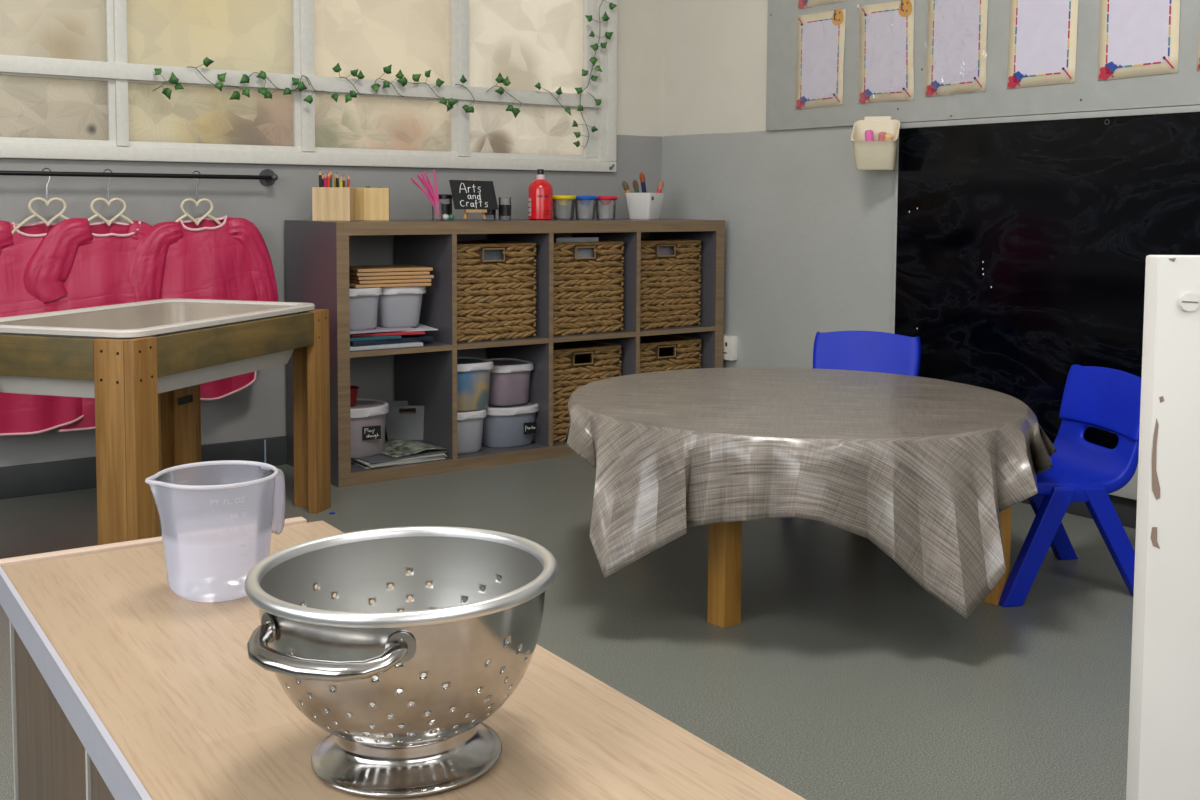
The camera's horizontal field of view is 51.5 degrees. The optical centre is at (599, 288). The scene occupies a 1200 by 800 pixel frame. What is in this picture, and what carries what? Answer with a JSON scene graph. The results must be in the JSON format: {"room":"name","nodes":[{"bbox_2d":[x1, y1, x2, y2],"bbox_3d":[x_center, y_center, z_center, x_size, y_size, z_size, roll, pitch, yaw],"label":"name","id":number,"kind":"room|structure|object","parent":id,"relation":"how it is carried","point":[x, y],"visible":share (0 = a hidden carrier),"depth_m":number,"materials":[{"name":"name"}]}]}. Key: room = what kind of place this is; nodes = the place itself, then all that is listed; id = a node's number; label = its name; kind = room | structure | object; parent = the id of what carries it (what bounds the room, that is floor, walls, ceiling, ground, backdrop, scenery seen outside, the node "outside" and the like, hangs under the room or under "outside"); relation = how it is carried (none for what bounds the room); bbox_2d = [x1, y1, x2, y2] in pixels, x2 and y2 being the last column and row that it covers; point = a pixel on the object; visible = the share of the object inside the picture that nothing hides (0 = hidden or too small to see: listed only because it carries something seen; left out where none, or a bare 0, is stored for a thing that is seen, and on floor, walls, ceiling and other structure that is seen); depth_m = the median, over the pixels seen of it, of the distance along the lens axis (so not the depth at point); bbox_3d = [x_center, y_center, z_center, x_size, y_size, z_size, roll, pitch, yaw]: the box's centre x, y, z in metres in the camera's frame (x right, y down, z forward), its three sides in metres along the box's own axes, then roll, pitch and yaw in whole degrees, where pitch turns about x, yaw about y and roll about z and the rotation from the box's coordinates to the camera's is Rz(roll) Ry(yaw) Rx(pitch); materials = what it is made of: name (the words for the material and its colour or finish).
{"room":"children's room","nodes":[
{"label":"children's room","id":0,"kind":"room"},
{"bbox_2d":[0,0,662,466],"bbox_3d":[-1.703,-0.797,3.354,4.902,2.750,0.120,-3,5,-36],"label":"wall","id":1,"kind":"structure","parent":0,"point":[259,410],"depth_m":3.86,"materials":[{"name":"paint"}]},
{"bbox_2d":[0,426,387,498],"bbox_3d":[-1.721,0.537,3.354,4.776,0.088,0.018,-3,5,-36],"label":"baseboard","id":2,"kind":"structure","parent":1,"relation":"attached to","point":[24,480],"depth_m":3.53,"materials":[{"name":"plastic"}]},
{"bbox_2d":[0,0,616,185],"bbox_3d":[-1.179,-1.012,3.638,3.050,1.414,0.131,-3,5,-36],"label":"window","id":3,"kind":"structure","parent":1,"relation":"in","point":[78,79],"depth_m":3.86,"materials":[{"name":"white paint"}]},
{"bbox_2d":[11,168,68,234],"bbox_3d":[-1.507,-0.231,3.390,0.216,0.196,0.009,-2,5,-34],"label":"hanger","id":4,"kind":"object","parent":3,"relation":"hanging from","point":[31,201],"visible":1,"depth_m":3.38,"materials":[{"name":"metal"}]},
{"bbox_2d":[0,220,83,435],"bbox_3d":[-1.558,0.104,3.392,0.380,0.581,0.096,-3,5,-36],"label":"smock","id":5,"kind":"object","parent":4,"relation":"hanging from","point":[20,414],"visible":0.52,"depth_m":3.36,"materials":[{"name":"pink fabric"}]},
{"bbox_2d":[88,169,133,225],"bbox_3d":[-1.377,-0.237,3.484,0.216,0.196,0.009,-3,5,-37],"label":"hanger","id":6,"kind":"object","parent":3,"relation":"hanging from","point":[120,214],"visible":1,"depth_m":3.48,"materials":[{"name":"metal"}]},
{"bbox_2d":[23,218,161,431],"bbox_3d":[-1.402,0.097,3.491,0.400,0.590,0.096,-2,5,-35],"label":"smock","id":7,"kind":"object","parent":6,"relation":"hanging from","point":[97,257],"visible":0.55,"depth_m":3.45,"materials":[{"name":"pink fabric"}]},
{"bbox_2d":[175,171,221,225],"bbox_3d":[-1.177,-0.246,3.629,0.216,0.196,0.009,-3,5,-39],"label":"hanger","id":8,"kind":"object","parent":3,"relation":"hanging from","point":[196,202],"visible":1,"depth_m":3.63,"materials":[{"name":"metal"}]},
{"bbox_2d":[130,216,277,399],"bbox_3d":[-1.163,0.056,3.657,0.461,0.541,0.101,-3,5,-36],"label":"smock","id":9,"kind":"object","parent":8,"relation":"hanging from","point":[231,259],"visible":0.52,"depth_m":3.64,"materials":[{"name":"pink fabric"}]},
{"bbox_2d":[153,57,570,117],"bbox_3d":[-0.689,-0.643,3.974,1.450,0.152,0.032,-3,5,-36],"label":"ivy garland","id":10,"kind":"object","parent":3,"relation":"attached to","point":[402,80],"visible":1,"depth_m":3.90,"materials":[{"name":"plant"}]},
{"bbox_2d":[572,0,616,147],"bbox_3d":[-0.024,-0.780,4.447,0.189,0.554,0.031,-3,5,-36],"label":"ivy garland","id":11,"kind":"object","parent":3,"relation":"hanging from","point":[605,17],"visible":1,"depth_m":4.45,"materials":[{"name":"green plant"}]},
{"bbox_2d":[0,455,1135,799],"bbox_3d":[-0.014,0.804,1.032,5.002,0.100,6.005,-3,5,-36],"label":"floor","id":12,"kind":"structure","parent":0,"point":[840,676],"depth_m":2.34,"materials":[{"name":"plastic"}]},
{"bbox_2d":[0,309,330,544],"bbox_3d":[-1.078,0.341,3.016,0.501,0.535,0.801,2,4,17],"label":"table","id":13,"kind":"object","parent":12,"relation":"on","point":[141,432],"visible":0.8,"depth_m":2.64,"materials":[{"name":"brown wood"}]},
{"bbox_2d":[0,299,314,397],"bbox_3d":[-1.077,0.137,3.002,0.472,0.160,0.768,2,4,17],"label":"tray","id":14,"kind":"object","parent":13,"relation":"in","point":[150,318],"visible":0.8,"depth_m":2.98,"materials":[{"name":"plastic"}]},
{"bbox_2d":[0,517,805,799],"bbox_3d":[-0.199,0.541,1.024,0.376,0.424,1.150,-2,5,-34],"label":"table","id":15,"kind":"object","parent":12,"relation":"on","point":[124,686],"visible":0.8,"depth_m":1.01,"materials":[{"name":"brown wood"}]},
{"bbox_2d":[145,460,284,602],"bbox_3d":[-0.395,0.250,1.278,0.127,0.124,0.123,0,4,-5],"label":"measuring jug","id":16,"kind":"object","parent":15,"relation":"on","point":[209,558],"visible":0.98,"depth_m":1.25,"materials":[{"name":"plastic"}]},
{"bbox_2d":[244,526,557,797],"bbox_3d":[-0.141,0.269,0.901,0.243,0.143,0.222,-2,5,-29],"label":"colander","id":17,"kind":"object","parent":15,"relation":"on","point":[396,731],"visible":1,"depth_m":0.85,"materials":[{"name":"metal"}]},
{"bbox_2d":[285,219,724,487],"bbox_3d":[-0.268,0.154,4.129,1.464,0.762,0.385,-3,5,-36],"label":"cube shelf","id":18,"kind":"object","parent":12,"relation":"on","point":[316,252],"visible":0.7,"depth_m":3.88,"materials":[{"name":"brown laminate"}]},
{"bbox_2d":[312,187,354,220],"bbox_3d":[-0.806,-0.256,3.765,0.112,0.100,0.090,0,4,-2],"label":"pencil box","id":19,"kind":"object","parent":18,"relation":"on","point":[328,203],"visible":1,"depth_m":3.72,"materials":[{"name":"brown wood"}]},
{"bbox_2d":[319,171,321,186],"bbox_3d":[-0.835,-0.287,3.724,0.009,0.142,0.017,2,4,19],"label":"pencil","id":20,"kind":"object","parent":19,"relation":"in","point":[320,174],"visible":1,"depth_m":3.71,"materials":[{"name":"brown wood"}]},
{"bbox_2d":[324,173,326,186],"bbox_3d":[-0.827,-0.285,3.747,0.008,0.134,0.015,1,4,3],"label":"pencil","id":21,"kind":"object","parent":19,"relation":"in","point":[325,177],"visible":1,"depth_m":3.74,"materials":[{"name":"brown wood"}]},
{"bbox_2d":[327,172,329,186],"bbox_3d":[-0.817,-0.286,3.737,0.014,0.138,0.009,1,4,15],"label":"pencil","id":22,"kind":"object","parent":19,"relation":"in","point":[328,175],"visible":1,"depth_m":3.73,"materials":[{"name":"brown wood"}]},
{"bbox_2d":[355,188,389,220],"bbox_3d":[-0.704,-0.261,3.841,0.106,0.100,0.085,0,4,-7],"label":"pencil box","id":23,"kind":"object","parent":18,"relation":"on","point":[371,204],"visible":0.98,"depth_m":3.80,"materials":[{"name":"brown wood"}]},
{"bbox_2d":[350,342,422,350],"bbox_3d":[-0.706,0.162,3.766,0.235,0.011,0.285,-2,5,-35],"label":"notebook","id":24,"kind":"object","parent":18,"relation":"on","point":[408,344],"visible":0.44,"depth_m":3.65,"materials":[{"name":"paper"}]},
{"bbox_2d":[350,334,432,346],"bbox_3d":[-0.695,0.148,3.785,0.270,0.014,0.270,-3,5,-39],"label":"book","id":25,"kind":"object","parent":24,"relation":"on","point":[420,337],"visible":0.46,"depth_m":3.69,"materials":[{"name":"paper"}]},
{"bbox_2d":[350,335,400,341],"bbox_3d":[-0.733,0.138,3.751,0.170,0.009,0.270,-2,5,-33],"label":"book","id":26,"kind":"object","parent":25,"relation":"on","point":[360,338],"visible":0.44,"depth_m":3.64,"materials":[{"name":"paper"}]},
{"bbox_2d":[350,331,424,336],"bbox_3d":[-0.676,0.126,3.809,0.220,0.007,0.280,-1,4,-22],"label":"folder","id":27,"kind":"object","parent":26,"relation":"on","point":[405,332],"visible":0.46,"depth_m":3.68,"materials":[{"name":"plastic"}]},
{"bbox_2d":[375,324,437,332],"bbox_3d":[-0.669,0.119,3.827,0.270,0.003,0.260,-2,4,-26],"label":"paper sheet","id":28,"kind":"object","parent":27,"relation":"on","point":[419,327],"visible":0.29,"depth_m":3.79,"materials":[{"name":"paper"}]},
{"bbox_2d":[350,326,415,333],"bbox_3d":[-0.724,0.118,3.780,0.220,0.004,0.270,-3,5,-38],"label":"paper sheet","id":29,"kind":"object","parent":28,"relation":"on","point":[378,328],"visible":0.24,"depth_m":3.70,"materials":[{"name":"paper"}]},
{"bbox_2d":[349,287,381,329],"bbox_3d":[-0.739,0.056,3.725,0.128,0.124,0.179,-3,5,-36],"label":"tub","id":30,"kind":"object","parent":29,"relation":"on","point":[363,301],"visible":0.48,"depth_m":3.66,"materials":[{"name":"plastic"}]},
{"bbox_2d":[377,286,425,327],"bbox_3d":[-0.628,0.050,3.818,0.155,0.124,0.189,-2,5,-29],"label":"tub","id":31,"kind":"object","parent":29,"relation":"on","point":[397,306],"visible":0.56,"depth_m":3.75,"materials":[{"name":"plastic"}]},
{"bbox_2d":[349,282,430,287],"bbox_3d":[-0.661,-0.016,3.798,0.235,0.009,0.200,-2,5,-28],"label":"wooden board","id":32,"kind":"object","parent":31,"relation":"on","point":[355,285],"visible":0.48,"depth_m":3.71,"materials":[{"name":"brown wood"}]},
{"bbox_2d":[349,278,430,283],"bbox_3d":[-0.658,-0.028,3.799,0.225,0.009,0.200,-2,5,-29],"label":"wooden board","id":33,"kind":"object","parent":32,"relation":"on","point":[350,279],"visible":0.52,"depth_m":3.71,"materials":[{"name":"brown wood"}]},
{"bbox_2d":[349,275,433,279],"bbox_3d":[-0.654,-0.040,3.801,0.235,0.009,0.200,-2,5,-28],"label":"wooden board","id":34,"kind":"object","parent":33,"relation":"on","point":[350,276],"visible":0.47,"depth_m":3.71,"materials":[{"name":"brown wood"}]},
{"bbox_2d":[349,271,429,275],"bbox_3d":[-0.661,-0.051,3.795,0.225,0.009,0.200,-2,5,-28],"label":"wooden board","id":35,"kind":"object","parent":34,"relation":"on","point":[350,272],"visible":0.52,"depth_m":3.71,"materials":[{"name":"brown wood"}]},
{"bbox_2d":[349,265,432,271],"bbox_3d":[-0.657,-0.062,3.797,0.235,0.009,0.200,-2,5,-29],"label":"wooden board","id":36,"kind":"object","parent":35,"relation":"on","point":[365,268],"visible":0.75,"depth_m":3.74,"materials":[{"name":"brown wood"}]},
{"bbox_2d":[351,457,444,468],"bbox_3d":[-0.664,0.513,3.838,0.262,0.004,0.300,-2,5,-35],"label":"magazine","id":37,"kind":"object","parent":18,"relation":"on","point":[441,458],"visible":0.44,"depth_m":3.71,"materials":[{"name":"paper"}]},
{"bbox_2d":[351,455,446,467],"bbox_3d":[-0.664,0.509,3.838,0.262,0.004,0.300,-3,5,-39],"label":"magazine","id":38,"kind":"object","parent":37,"relation":"on","point":[446,455],"visible":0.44,"depth_m":3.70,"materials":[{"name":"paper"}]},
{"bbox_2d":[351,454,445,465],"bbox_3d":[-0.664,0.504,3.838,0.262,0.004,0.300,-3,5,-37],"label":"magazine","id":39,"kind":"object","parent":38,"relation":"on","point":[445,454],"visible":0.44,"depth_m":3.70,"materials":[{"name":"paper"}]},
{"bbox_2d":[351,453,444,464],"bbox_3d":[-0.664,0.500,3.837,0.262,0.004,0.300,-2,5,-35],"label":"magazine","id":40,"kind":"object","parent":39,"relation":"on","point":[440,454],"visible":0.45,"depth_m":3.71,"materials":[{"name":"paper"}]},
{"bbox_2d":[356,438,446,462],"bbox_3d":[-0.664,0.496,3.837,0.262,0.004,0.300,-3,5,-39],"label":"magazine","id":41,"kind":"object","parent":40,"relation":"on","point":[377,458],"visible":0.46,"depth_m":3.72,"materials":[{"name":"paper"}]},
{"bbox_2d":[350,398,388,457],"bbox_3d":[-0.742,0.423,3.764,0.212,0.150,0.200,4,5,40],"label":"tub","id":42,"kind":"object","parent":41,"relation":"on","point":[367,416],"visible":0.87,"depth_m":3.70,"materials":[{"name":"plastic"}]},
{"bbox_2d":[350,386,358,405],"bbox_3d":[-0.758,0.323,3.734,0.070,0.052,0.070,-3,5,-36],"label":"cup","id":43,"kind":"object","parent":42,"relation":"on","point":[353,389],"visible":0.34,"depth_m":3.72,"materials":[{"name":"plastic"}]},
{"bbox_2d":[380,440,445,457],"bbox_3d":[-0.612,0.487,3.840,0.200,0.012,0.220,-3,5,-43],"label":"magazine","id":44,"kind":"object","parent":41,"relation":"on","point":[393,448],"visible":0.8,"depth_m":3.81,"materials":[{"name":"paper"}]},
{"bbox_2d":[385,401,423,439],"bbox_3d":[-0.609,0.422,3.975,0.162,0.112,0.095,0,4,-2],"label":"bin","id":45,"kind":"object","parent":18,"relation":"on","point":[398,426],"visible":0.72,"depth_m":3.93,"materials":[{"name":"plastic"}]},
{"bbox_2d":[399,409,415,413],"bbox_3d":[-0.609,0.430,3.976,0.075,0.085,0.050,0,4,0],"label":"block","id":46,"kind":"object","parent":45,"relation":"in","point":[401,411],"visible":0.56,"depth_m":3.95,"materials":[{"name":"brown wood"}]},
{"bbox_2d":[432,203,442,219],"bbox_3d":[-0.510,-0.242,3.903,0.033,0.054,0.033,-3,5,-36],"label":"jar","id":47,"kind":"object","parent":18,"relation":"on","point":[441,203],"visible":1,"depth_m":3.91,"materials":[{"name":"glass"}]},
{"bbox_2d":[410,177,437,217],"bbox_3d":[-0.547,-0.282,3.871,0.092,0.127,0.006,-2,5,-33],"label":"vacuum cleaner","id":48,"kind":"object","parent":47,"relation":"in","point":[411,178],"visible":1,"depth_m":3.87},
{"bbox_2d":[417,176,435,217],"bbox_3d":[-0.541,-0.287,3.890,0.062,0.133,0.009,-1,4,-17],"label":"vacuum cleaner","id":49,"kind":"object","parent":47,"relation":"in","point":[417,176],"visible":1,"depth_m":3.89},
{"bbox_2d":[417,173,439,217],"bbox_3d":[-0.537,-0.290,3.886,0.075,0.141,0.009,-1,4,-23],"label":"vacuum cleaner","id":50,"kind":"object","parent":47,"relation":"in","point":[418,175],"visible":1,"depth_m":3.88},
{"bbox_2d":[421,173,435,205],"bbox_3d":[-0.532,-0.290,3.883,0.060,0.141,0.005,-3,5,-36],"label":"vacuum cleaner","id":51,"kind":"object","parent":47,"relation":"in","point":[421,173],"visible":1,"depth_m":3.88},
{"bbox_2d":[423,171,438,207],"bbox_3d":[-0.528,-0.295,3.891,0.053,0.149,0.007,-2,5,-29],"label":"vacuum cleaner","id":52,"kind":"object","parent":47,"relation":"in","point":[423,171],"visible":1,"depth_m":3.89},
{"bbox_2d":[433,169,438,205],"bbox_3d":[-0.514,-0.297,3.897,0.007,0.153,0.024,4,5,41],"label":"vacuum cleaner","id":53,"kind":"object","parent":47,"relation":"in","point":[433,169],"visible":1,"depth_m":3.89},
{"bbox_2d":[434,173,437,215],"bbox_3d":[-0.514,-0.295,3.897,0.016,0.148,0.007,4,5,40],"label":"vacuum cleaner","id":54,"kind":"object","parent":47,"relation":"in","point":[435,173],"visible":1,"depth_m":3.90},
{"bbox_2d":[436,194,452,219],"bbox_3d":[-0.498,-0.260,3.960,0.056,0.081,0.056,-3,5,-36],"label":"jar","id":55,"kind":"object","parent":18,"relation":"on","point":[447,208],"visible":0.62,"depth_m":3.94,"materials":[{"name":"clear plastic"}]},
{"bbox_2d":[457,409,485,453],"bbox_3d":[-0.448,0.443,3.934,0.140,0.132,0.184,-3,5,-36],"label":"tub","id":56,"kind":"object","parent":18,"relation":"on","point":[469,423],"visible":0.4,"depth_m":3.87,"materials":[{"name":"plastic"}]},
{"bbox_2d":[457,357,492,410],"bbox_3d":[-0.431,0.301,3.930,0.160,0.150,0.184,-3,5,-36],"label":"tub","id":57,"kind":"object","parent":56,"relation":"on","point":[473,373],"visible":0.6,"depth_m":3.86,"materials":[{"name":"plastic"}]},
{"bbox_2d":[464,179,486,219],"bbox_3d":[-0.412,-0.285,3.965,0.081,0.128,0.077,-3,5,-36],"label":"easel","id":58,"kind":"object","parent":18,"relation":"on","point":[466,211],"visible":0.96,"depth_m":3.94,"materials":[{"name":"brown wood"}]},
{"bbox_2d":[449,180,497,209],"bbox_3d":[-0.400,-0.298,3.947,0.166,0.094,0.025,-3,5,-36],"label":"chalkboard sign","id":59,"kind":"object","parent":58,"relation":"on","point":[466,194],"visible":1,"depth_m":3.94,"materials":[{"name":"black"}]},
{"bbox_2d":[484,210,495,219],"bbox_3d":[-0.365,-0.265,4.093,0.046,0.075,0.046,-3,5,-36],"label":"jar","id":60,"kind":"object","parent":18,"relation":"on","point":[489,212],"visible":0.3,"depth_m":4.08,"materials":[{"name":"glass"}]},
{"bbox_2d":[457,240,536,341],"bbox_3d":[-0.432,0.002,4.026,0.330,0.306,0.353,-3,5,-36],"label":"seagrass basket","id":61,"kind":"object","parent":18,"relation":"on","point":[496,299],"visible":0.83,"depth_m":3.90,"materials":[{"name":"wicker"}]},
{"bbox_2d":[482,249,501,260],"bbox_3d":[-0.356,0.011,3.922,0.200,0.272,0.006,-3,5,-36],"label":"folder","id":62,"kind":"object","parent":61,"relation":"in","point":[488,254],"visible":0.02,"depth_m":3.92,"materials":[{"name":"paper"}]},
{"bbox_2d":[498,197,510,219],"bbox_3d":[-0.313,-0.264,4.094,0.043,0.073,0.043,-3,5,-36],"label":"jar","id":63,"kind":"object","parent":18,"relation":"on","point":[503,210],"visible":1,"depth_m":4.08,"materials":[{"name":"glass"}]},
{"bbox_2d":[528,169,552,219],"bbox_3d":[-0.199,-0.315,4.154,0.083,0.169,0.083,-3,5,-36],"label":"paint bottle","id":64,"kind":"object","parent":18,"relation":"on","point":[540,191],"visible":0.99,"depth_m":4.12,"materials":[{"name":"red plastic"}]},
{"bbox_2d":[528,195,548,214],"bbox_3d":[-0.205,-0.278,4.127,0.072,0.064,0.021,1,4,11],"label":"print","id":65,"kind":"object","parent":64,"relation":"attached to","point":[537,204],"depth_m":4.12},
{"bbox_2d":[553,195,575,219],"bbox_3d":[-0.124,-0.275,4.211,0.088,0.081,0.088,-3,5,-36],"label":"pot","id":66,"kind":"object","parent":18,"relation":"on","point":[561,199],"visible":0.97,"depth_m":4.19,"materials":[{"name":"clear plastic"}]},
{"bbox_2d":[575,196,597,219],"bbox_3d":[-0.050,-0.278,4.265,0.088,0.081,0.088,-3,5,-36],"label":"pot","id":67,"kind":"object","parent":18,"relation":"on","point":[584,200],"visible":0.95,"depth_m":4.25,"materials":[{"name":"clear plastic"}]},
{"bbox_2d":[553,340,621,441],"bbox_3d":[-0.156,0.339,4.264,0.330,0.306,0.353,-3,5,-36],"label":"seagrass basket","id":68,"kind":"object","parent":18,"relation":"on","point":[576,364],"visible":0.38,"depth_m":4.11,"materials":[{"name":"wicker"}]},
{"bbox_2d":[553,239,623,335],"bbox_3d":[-0.148,-0.011,4.231,0.330,0.306,0.353,-3,5,-36],"label":"seagrass basket","id":69,"kind":"object","parent":18,"relation":"on","point":[588,295],"visible":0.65,"depth_m":4.10,"materials":[{"name":"wicker"}]},
{"bbox_2d":[556,237,598,258],"bbox_3d":[-0.075,-0.017,4.121,0.170,0.305,0.004,-3,5,-36],"label":"sheet","id":70,"kind":"object","parent":69,"relation":"in","point":[581,252],"visible":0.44,"depth_m":4.12,"materials":[{"name":"white paper"}]},
{"bbox_2d":[596,196,617,218],"bbox_3d":[0.020,-0.282,4.322,0.088,0.081,0.088,-3,5,-36],"label":"pot","id":71,"kind":"object","parent":18,"relation":"on","point":[604,200],"visible":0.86,"depth_m":4.30,"materials":[{"name":"clear plastic"}]},
{"bbox_2d":[625,193,663,219],"bbox_3d":[0.159,-0.293,4.416,0.106,0.094,0.106,3,5,34],"label":"pot","id":72,"kind":"object","parent":18,"relation":"on","point":[641,206],"visible":1,"depth_m":4.38,"materials":[{"name":"white ceramic"}]},
{"bbox_2d":[622,181,630,192],"bbox_3d":[0.108,-0.319,4.411,0.063,0.127,0.021,-1,4,-21],"label":"brush","id":73,"kind":"object","parent":72,"relation":"in","point":[625,185],"visible":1,"depth_m":4.39,"materials":[{"name":"wood"}]},
{"bbox_2d":[633,180,638,192],"bbox_3d":[0.134,-0.321,4.401,0.042,0.129,0.021,-3,5,-36],"label":"brush","id":74,"kind":"object","parent":72,"relation":"in","point":[635,183],"visible":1,"depth_m":4.38,"materials":[{"name":"wood"}]},
{"bbox_2d":[639,172,646,192],"bbox_3d":[0.157,-0.335,4.417,0.039,0.155,0.021,-3,5,-36],"label":"brush","id":75,"kind":"object","parent":72,"relation":"in","point":[641,176],"visible":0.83,"depth_m":4.40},
{"bbox_2d":[656,181,663,192],"bbox_3d":[0.203,-0.323,4.451,0.058,0.128,0.021,-3,5,-36],"label":"brush","id":76,"kind":"object","parent":72,"relation":"in","point":[660,185],"visible":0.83,"depth_m":4.45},
{"bbox_2d":[640,237,701,328],"bbox_3d":[0.130,-0.024,4.447,0.330,0.306,0.353,-3,5,-36],"label":"seagrass basket","id":77,"kind":"object","parent":18,"relation":"on","point":[670,285],"visible":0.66,"depth_m":4.32,"materials":[{"name":"wicker"}]},
{"bbox_2d":[658,246,672,255],"bbox_3d":[0.193,-0.018,4.332,0.160,0.280,0.004,-3,5,-36],"label":"picture card","id":78,"kind":"object","parent":77,"relation":"in","point":[662,250],"visible":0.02,"depth_m":4.35,"materials":[{"name":"paper"}]},
{"bbox_2d":[640,334,701,372],"bbox_3d":[0.132,0.326,4.465,0.330,0.306,0.353,-3,5,-36],"label":"seagrass basket","id":79,"kind":"object","parent":18,"relation":"on","point":[667,352],"visible":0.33,"depth_m":4.36,"materials":[{"name":"wicker"}]},
{"bbox_2d":[707,506,1011,627],"bbox_3d":[0.424,0.439,2.737,0.974,0.396,0.974,-3,5,-36],"label":"round table","id":80,"kind":"object","parent":12,"relation":"on","point":[724,538],"visible":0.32,"depth_m":2.42,"materials":[{"name":"brown wood"}]},
{"bbox_2d":[564,367,1056,618],"bbox_3d":[0.458,0.435,2.743,1.054,0.400,1.108,0,4,1],"label":"tablecloth","id":81,"kind":"object","parent":80,"relation":"on","point":[923,469],"visible":1,"depth_m":2.31,"materials":[{"name":"grey fabric"}]},
{"bbox_2d":[813,331,920,375],"bbox_3d":[0.690,0.361,3.388,0.311,0.464,0.355,2,4,24],"label":"chair","id":82,"kind":"object","parent":12,"relation":"on","point":[871,351],"visible":0.35,"depth_m":3.51,"materials":[{"name":"blue plastic"}]},
{"bbox_2d":[999,364,1140,606],"bbox_3d":[0.970,0.409,2.717,0.355,0.464,0.311,0,4,-12],"label":"chair","id":83,"kind":"object","parent":12,"relation":"on","point":[1082,470],"visible":0.7,"depth_m":2.64,"materials":[{"name":"blue plastic"}]},
{"bbox_2d":[1126,255,1199,799],"bbox_3d":[0.757,0.370,0.949,0.700,0.787,0.026,0,4,0],"label":"door","id":84,"kind":"structure","parent":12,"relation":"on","point":[1163,762],"depth_m":0.93,"materials":[{"name":"white paint"}]},
{"bbox_2d":[661,0,1192,367],"bbox_3d":[1.980,-0.706,2.368,0.100,2.750,5.805,-3,5,-36],"label":"wall","id":85,"kind":"structure","parent":0,"point":[809,234],"depth_m":4.27,"materials":[{"name":"paint"}]},
{"bbox_2d":[723,335,737,360],"bbox_3d":[0.455,0.209,4.420,0.032,0.086,0.070,-3,5,-36],"label":"wall socket","id":86,"kind":"object","parent":85,"relation":"attached to","point":[730,343],"visible":0.87,"depth_m":4.40,"materials":[{"name":"white paint"}]},
{"bbox_2d":[851,116,899,169],"bbox_3d":[0.834,-0.440,3.752,0.138,0.162,0.137,2,4,20],"label":"container","id":87,"kind":"object","parent":85,"relation":"attached to","point":[868,155],"visible":1,"depth_m":3.72,"materials":[{"name":"beige plastic"}]},
{"bbox_2d":[865,130,873,140],"bbox_3d":[0.813,-0.424,3.745,0.025,0.108,0.044,3,5,36],"label":"stick","id":88,"kind":"object","parent":87,"relation":"in","point":[868,133],"visible":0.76,"depth_m":3.73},
{"bbox_2d":[878,132,886,140],"bbox_3d":[0.846,-0.419,3.732,0.025,0.102,0.047,1,4,4],"label":"stick","id":89,"kind":"object","parent":87,"relation":"in","point":[881,136],"visible":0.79,"depth_m":3.71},
{"bbox_2d":[884,133,892,140],"bbox_3d":[0.860,-0.415,3.721,0.025,0.098,0.059,0,4,0],"label":"stick","id":90,"kind":"object","parent":87,"relation":"in","point":[888,137],"visible":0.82,"depth_m":3.69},
{"bbox_2d":[766,0,1199,130],"bbox_3d":[1.958,-1.010,2.282,0.013,1.232,4.728,-3,5,-36],"label":"display board","id":91,"kind":"object","parent":85,"relation":"attached to","point":[1182,88],"visible":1,"depth_m":3.50,"materials":[{"name":"grey paint"}]},
{"bbox_2d":[796,8,845,109],"bbox_3d":[0.708,-0.738,4.010,0.017,0.314,0.226,-2,5,-35],"label":"blank sheet","id":92,"kind":"object","parent":91,"relation":"attached to","point":[820,36],"visible":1,"depth_m":4.01,"materials":[{"name":"white paper"}]},
{"bbox_2d":[798,0,845,8],"bbox_3d":[0.710,-1.066,3.988,0.015,0.316,0.226,-3,5,-36],"label":"blank sheet","id":93,"kind":"object","parent":91,"relation":"attached to","point":[802,4],"visible":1,"depth_m":4.03,"materials":[{"name":"white paper"}]},
{"bbox_2d":[859,0,913,103],"bbox_3d":[0.871,-0.721,3.786,0.018,0.313,0.232,-2,5,-35],"label":"blank sheet","id":94,"kind":"object","parent":91,"relation":"attached to","point":[886,65],"visible":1,"depth_m":3.78,"materials":[{"name":"white paper"}]},
{"bbox_2d":[925,0,987,96],"bbox_3d":[1.023,-0.733,3.575,0.015,0.357,0.225,-3,5,-36],"label":"blank sheet","id":95,"kind":"object","parent":91,"relation":"attached to","point":[957,29],"visible":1,"depth_m":3.58,"materials":[{"name":"white paper"}]},
{"bbox_2d":[1007,0,1078,88],"bbox_3d":[1.190,-0.719,3.345,0.018,0.346,0.216,-2,5,-34],"label":"blank sheet","id":96,"kind":"object","parent":91,"relation":"attached to","point":[1042,46],"visible":1,"depth_m":3.35,"materials":[{"name":"paper"}]},
{"bbox_2d":[1098,0,1179,80],"bbox_3d":[1.352,-0.705,3.122,0.019,0.347,0.217,-2,5,-34],"label":"blank sheet","id":97,"kind":"object","parent":91,"relation":"attached to","point":[1137,38],"visible":1,"depth_m":3.13,"materials":[{"name":"paper"}]},
{"bbox_2d":[1197,16,1199,70],"bbox_3d":[1.508,-0.689,2.907,0.015,0.340,0.219,-3,5,-36],"label":"blank sheet","id":98,"kind":"object","parent":91,"relation":"attached to","point":[1198,56],"visible":1,"depth_m":3.00,"materials":[{"name":"paper"}]},
{"bbox_2d":[892,105,1199,448],"bbox_3d":[1.549,0.013,2.907,0.015,0.896,2.235,-3,5,-36],"label":"blackboard","id":99,"kind":"object","parent":85,"relation":"attached to","point":[1022,244],"visible":0.87,"depth_m":3.39,"materials":[{"name":"black paint"}]},
{"bbox_2d":[1021,494,1136,528],"bbox_3d":[1.926,0.629,2.417,0.026,0.078,5.788,-3,5,-36],"label":"baseboard","id":100,"kind":"structure","parent":85,"relation":"attached to","point":[1126,508],"depth_m":3.20,"materials":[{"name":"plastic"}]},
{"bbox_2d":[1110,465,1137,499],"bbox_3d":[2.243,0.580,1.958,0.045,0.087,4.680,-3,5,-36],"label":"trim","id":101,"kind":"structure","parent":85,"relation":"attached to","point":[1129,490],"depth_m":3.15,"materials":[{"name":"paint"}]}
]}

